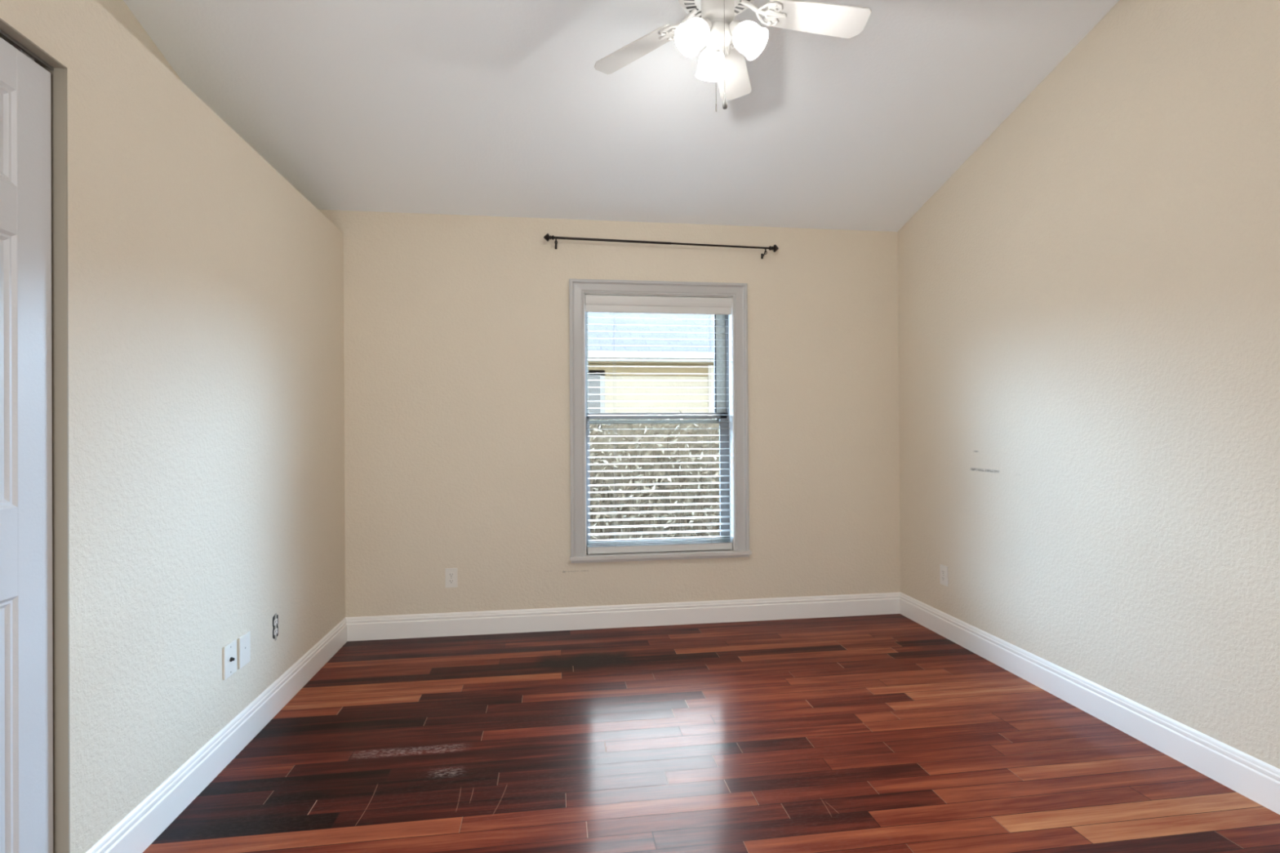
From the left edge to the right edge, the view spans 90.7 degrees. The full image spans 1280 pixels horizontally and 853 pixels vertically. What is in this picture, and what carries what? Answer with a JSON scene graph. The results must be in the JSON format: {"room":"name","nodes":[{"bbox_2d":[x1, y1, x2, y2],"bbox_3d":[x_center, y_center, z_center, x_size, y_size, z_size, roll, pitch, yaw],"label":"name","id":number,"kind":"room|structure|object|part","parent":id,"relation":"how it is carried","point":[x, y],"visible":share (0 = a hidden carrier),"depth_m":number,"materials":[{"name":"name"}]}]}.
{"room":"empty bedroom","nodes":[
{"label":"empty bedroom","id":0,"kind":"room"},
{"bbox_2d":[95,0,182,82],"bbox_3d":[-1.872,-0.640,1.230,0.120,4.024,5.144,0,0,-8],"label":"wall","id":1,"kind":"structure","parent":0,"point":[118,10],"depth_m":2.47,"materials":[{"name":"beige paint"}]},
{"bbox_2d":[0,0,345,852],"bbox_3d":[-1.619,0.100,1.286,0.387,2.540,4.994,0,0,-8],"label":"wall","id":2,"kind":"structure","parent":0,"point":[206,291],"depth_m":2.10,"materials":[{"name":"beige paint"}]},
{"bbox_2d":[0,29,53,852],"bbox_3d":[-1.384,0.163,0.824,0.064,2.184,1.615,0,0,-8],"label":"door","id":3,"kind":"structure","parent":2,"relation":"in","point":[26,672],"depth_m":1.53,"materials":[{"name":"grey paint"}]},
{"bbox_2d":[0,17,70,852],"bbox_3d":[-1.409,0.169,0.821,0.100,2.196,1.616,0,0,-8],"label":"trim","id":4,"kind":"structure","parent":2,"relation":"attached to","point":[59,77],"depth_m":1.62,"materials":[{"name":"beige wood"}]},
{"bbox_2d":[85,617,346,852],"bbox_3d":[-1.606,1.206,2.704,0.015,0.140,2.179,0,0,-8],"label":"baseboard","id":5,"kind":"structure","parent":2,"relation":"attached to","point":[138,829],"depth_m":2.27,"materials":[{"name":"white paint"}]},
{"bbox_2d":[222,639,236,679],"bbox_3d":[-1.568,0.893,2.425,0.018,0.124,0.090,0,0,-8],"label":"cable plate","id":6,"kind":"object","parent":2,"relation":"attached to","point":[229,651],"visible":1,"depth_m":2.42,"materials":[{"name":"white plastic"}]},
{"bbox_2d":[238,631,250,668],"bbox_3d":[-1.587,0.896,2.537,0.009,0.122,0.086,0,0,-8],"label":"blank plate","id":7,"kind":"object","parent":2,"relation":"attached to","point":[244,641],"visible":1,"depth_m":2.53,"materials":[{"name":"white plastic"}]},
{"bbox_2d":[272,613,278,640],"bbox_3d":[-1.631,0.896,2.830,0.004,0.120,0.055,0,0,-8],"label":"outlet","id":8,"kind":"object","parent":2,"relation":"attached to","point":[275,619],"visible":1,"depth_m":2.82,"materials":[{"name":"black"}]},
{"bbox_2d":[319,209,900,617],"bbox_3d":[-0.212,-0.053,4.081,4.245,2.850,0.155,0,0,-8],"label":"wall","id":9,"kind":"structure","parent":0,"point":[456,331],"depth_m":3.95,"materials":[{"name":"beige paint"}]},
{"bbox_2d":[444,568,457,587],"bbox_3d":[-1.153,0.925,3.864,0.072,0.118,0.008,0,0,-8],"label":"electrical outlet","id":10,"kind":"object","parent":9,"relation":"attached to","point":[451,574],"visible":1,"depth_m":3.86,"materials":[{"name":"white plastic"}]},
{"bbox_2d":[448,578,453,583],"bbox_3d":[-1.153,0.945,3.861,0.033,0.027,0.004,0,0,-8],"label":"receptacle","id":11,"kind":"object","parent":10,"relation":"attached to","point":[450,580],"depth_m":3.86,"materials":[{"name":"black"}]},
{"bbox_2d":[448,572,453,577],"bbox_3d":[-1.153,0.906,3.862,0.033,0.027,0.004,0,0,-8],"label":"receptacle","id":12,"kind":"object","parent":10,"relation":"attached to","point":[450,574],"depth_m":3.86,"materials":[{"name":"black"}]},
{"bbox_2d":[345,591,900,641],"bbox_3d":[0.000,1.200,4.019,3.558,0.140,0.015,0,0,-8],"label":"baseboard","id":13,"kind":"structure","parent":9,"relation":"attached to","point":[575,618],"depth_m":3.99,"materials":[{"name":"white paint"}]},
{"bbox_2d":[568,279,751,563],"bbox_3d":[0.120,-0.020,4.137,1.174,1.856,0.255,0,0,-8],"label":"window","id":14,"kind":"structure","parent":9,"relation":"in","point":[735,329],"depth_m":4.10,"materials":[{"name":"grey paint"}]},
{"bbox_3d":[0.110,-0.418,4.181,0.932,0.800,0.022,0,0,-8],"label":"sash","id":15,"kind":"part","parent":14,"relation":"part of","materials":[{"name":"clear glass"}]},
{"bbox_3d":[0.119,0.341,4.148,0.932,0.863,0.022,0,0,-8],"label":"sash","id":16,"kind":"part","parent":14,"relation":"part of","materials":[{"name":"grey metal"}]},
{"bbox_2d":[585,294,732,554],"bbox_3d":[0.127,-0.015,4.078,0.949,1.643,0.076,0,0,-8],"label":"window blind","id":17,"kind":"object","parent":14,"relation":"attached to","point":[593,303],"visible":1,"depth_m":4.07,"materials":[{"name":"grey plastic"}]},
{"bbox_3d":[-0.160,-0.004,4.048,0.013,1.550,0.054,0,0,-8],"label":"ladder cord","id":18,"kind":"part","parent":17,"relation":"part of","materials":[{"name":"white fabric"}]},
{"bbox_3d":[0.132,0.783,4.084,0.930,0.044,0.054,0,0,-8],"label":"rail","id":19,"kind":"part","parent":17,"relation":"part of","materials":[{"name":"grey plastic"}]},
{"bbox_3d":[0.460,-0.007,4.133,0.013,1.550,0.054,0,0,-8],"label":"ladder cord","id":20,"kind":"part","parent":17,"relation":"part of","materials":[{"name":"white fabric"}]},
{"bbox_3d":[0.136,0.830,4.070,1.170,0.044,0.125,0,0,-8],"label":"sill","id":21,"kind":"part","parent":14,"relation":"part of","materials":[{"name":"grey paint"}]},
{"bbox_2d":[543,233,778,258],"bbox_3d":[0.150,-1.144,4.012,1.505,0.097,0.093,0,0,-8],"label":"curtain rod","id":22,"kind":"object","parent":9,"relation":"attached to","point":[547,237],"visible":1,"depth_m":3.97,"materials":[{"name":"brown metal"}]},
{"bbox_2d":[123,0,1119,231],"bbox_3d":[0.131,-2.012,1.524,4.245,1.450,5.264,0,0,-8],"label":"ceiling","id":23,"kind":"structure","parent":0,"point":[484,108],"depth_m":3.03,"materials":[{"name":"white paint"}]},
{"bbox_2d":[594,0,871,111],"bbox_3d":[0.299,-1.438,2.218,1.014,0.697,1.021,0,0,-8],"label":"ceiling fan","id":24,"kind":"object","parent":23,"relation":"hanging from","point":[726,40],"visible":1,"depth_m":2.24,"materials":[{"name":"white wood"}]},
{"bbox_3d":[-0.017,-1.445,2.428,0.357,0.065,0.131,-1,0,34],"label":"blade","id":25,"kind":"part","parent":24,"relation":"part of","materials":[{"name":"grey wood"}]},
{"bbox_3d":[0.180,-1.335,2.159,0.122,0.122,0.116,0,0,-8],"label":"lamp shade","id":26,"kind":"part","parent":24,"relation":"part of","materials":[{"name":"white glass"}]},
{"bbox_3d":[0.200,-1.359,2.175,0.054,0.056,0.044,0,0,-8],"label":"bulb","id":27,"kind":"part","parent":24,"relation":"part of","materials":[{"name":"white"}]},
{"bbox_3d":[0.228,-1.386,2.195,0.063,0.053,0.054,0,0,-8],"label":"lamp arm","id":28,"kind":"part","parent":24,"relation":"part of","materials":[{"name":"white metal"}]},
{"bbox_3d":[0.264,-1.334,2.347,0.108,0.122,0.122,0,0,-8],"label":"lamp shade","id":29,"kind":"part","parent":24,"relation":"part of","materials":[{"name":"white glass"}]},
{"bbox_3d":[0.275,-1.276,2.284,0.003,0.225,0.003,0,0,-8],"label":"pull chain","id":30,"kind":"part","parent":24,"relation":"part of","materials":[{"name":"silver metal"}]},
{"bbox_3d":[0.290,-1.317,2.171,0.003,0.354,0.003,0,0,-8],"label":"pull chain","id":31,"kind":"part","parent":24,"relation":"part of","materials":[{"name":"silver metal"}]},
{"bbox_3d":[0.291,-1.117,2.170,0.018,0.054,0.018,0,0,-8],"label":"chain pull","id":32,"kind":"part","parent":24,"relation":"part of","materials":[{"name":"grey metal"}]},
{"bbox_3d":[0.329,-1.387,2.205,0.062,0.053,0.054,0,0,-8],"label":"lamp arm","id":33,"kind":"part","parent":24,"relation":"part of","materials":[{"name":"white metal"}]},
{"bbox_3d":[0.371,-1.447,2.570,0.131,0.065,0.357,0,0,16],"label":"blade","id":34,"kind":"part","parent":24,"relation":"part of","materials":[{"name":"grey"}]},
{"bbox_3d":[0.381,-1.336,2.180,0.122,0.122,0.107,0,0,15],"label":"lamp shade","id":35,"kind":"part","parent":24,"relation":"part of","materials":[{"name":"white glass"}]},
{"bbox_3d":[0.626,-1.450,2.245,0.357,0.065,0.131,0,0,-2],"label":"blade","id":36,"kind":"part","parent":24,"relation":"part of","materials":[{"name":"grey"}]},
{"bbox_2d":[142,613,1279,852],"bbox_3d":[0.173,1.319,1.554,4.195,0.120,5.344,0,0,-8],"label":"floor","id":37,"kind":"structure","parent":0,"point":[873,733],"depth_m":2.40,"materials":[{"name":"brown wood"}]},
{"bbox_2d":[897,0,1279,768],"bbox_3d":[2.155,-0.665,1.788,0.120,4.024,5.144,0,0,-8],"label":"wall","id":38,"kind":"structure","parent":0,"point":[1089,303],"depth_m":2.61,"materials":[{"name":"beige paint"}]},
{"bbox_2d":[939,564,948,586],"bbox_3d":[1.822,0.892,3.790,0.008,0.118,0.072,0,0,-8],"label":"electrical outlet","id":39,"kind":"object","parent":38,"relation":"attached to","point":[943,569],"visible":1,"depth_m":3.78,"materials":[{"name":"white plastic"}]},
{"bbox_2d":[899,592,1279,814],"bbox_3d":[2.097,1.177,1.796,0.015,0.140,4.994,0,0,-8],"label":"baseboard","id":40,"kind":"structure","parent":38,"relation":"attached to","point":[1258,780],"depth_m":2.59,"materials":[{"name":"white paint"}]},
{"label":"outside","id":41,"kind":"structure","parent":0,"visible":0},
{"bbox_3d":[-0.358,1.555,17.204,20.000,0.100,25.806,0,0,-8],"label":"ground","id":42,"kind":"structure","parent":41,"visible":0},
{"bbox_2d":[587,311,714,419],"bbox_3d":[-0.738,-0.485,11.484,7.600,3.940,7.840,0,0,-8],"label":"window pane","id":43,"kind":"structure","parent":42,"relation":"on","point":[668,366],"depth_m":8.10,"materials":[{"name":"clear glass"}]},
{"bbox_2d":[589,410,719,539],"bbox_3d":[0.143,0.671,5.957,2.977,1.638,0.422,0,0,-8],"label":"window pane","id":44,"kind":"object","parent":42,"relation":"on","point":[592,432],"visible":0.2,"depth_m":5.95,"materials":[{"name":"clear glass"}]}
]}

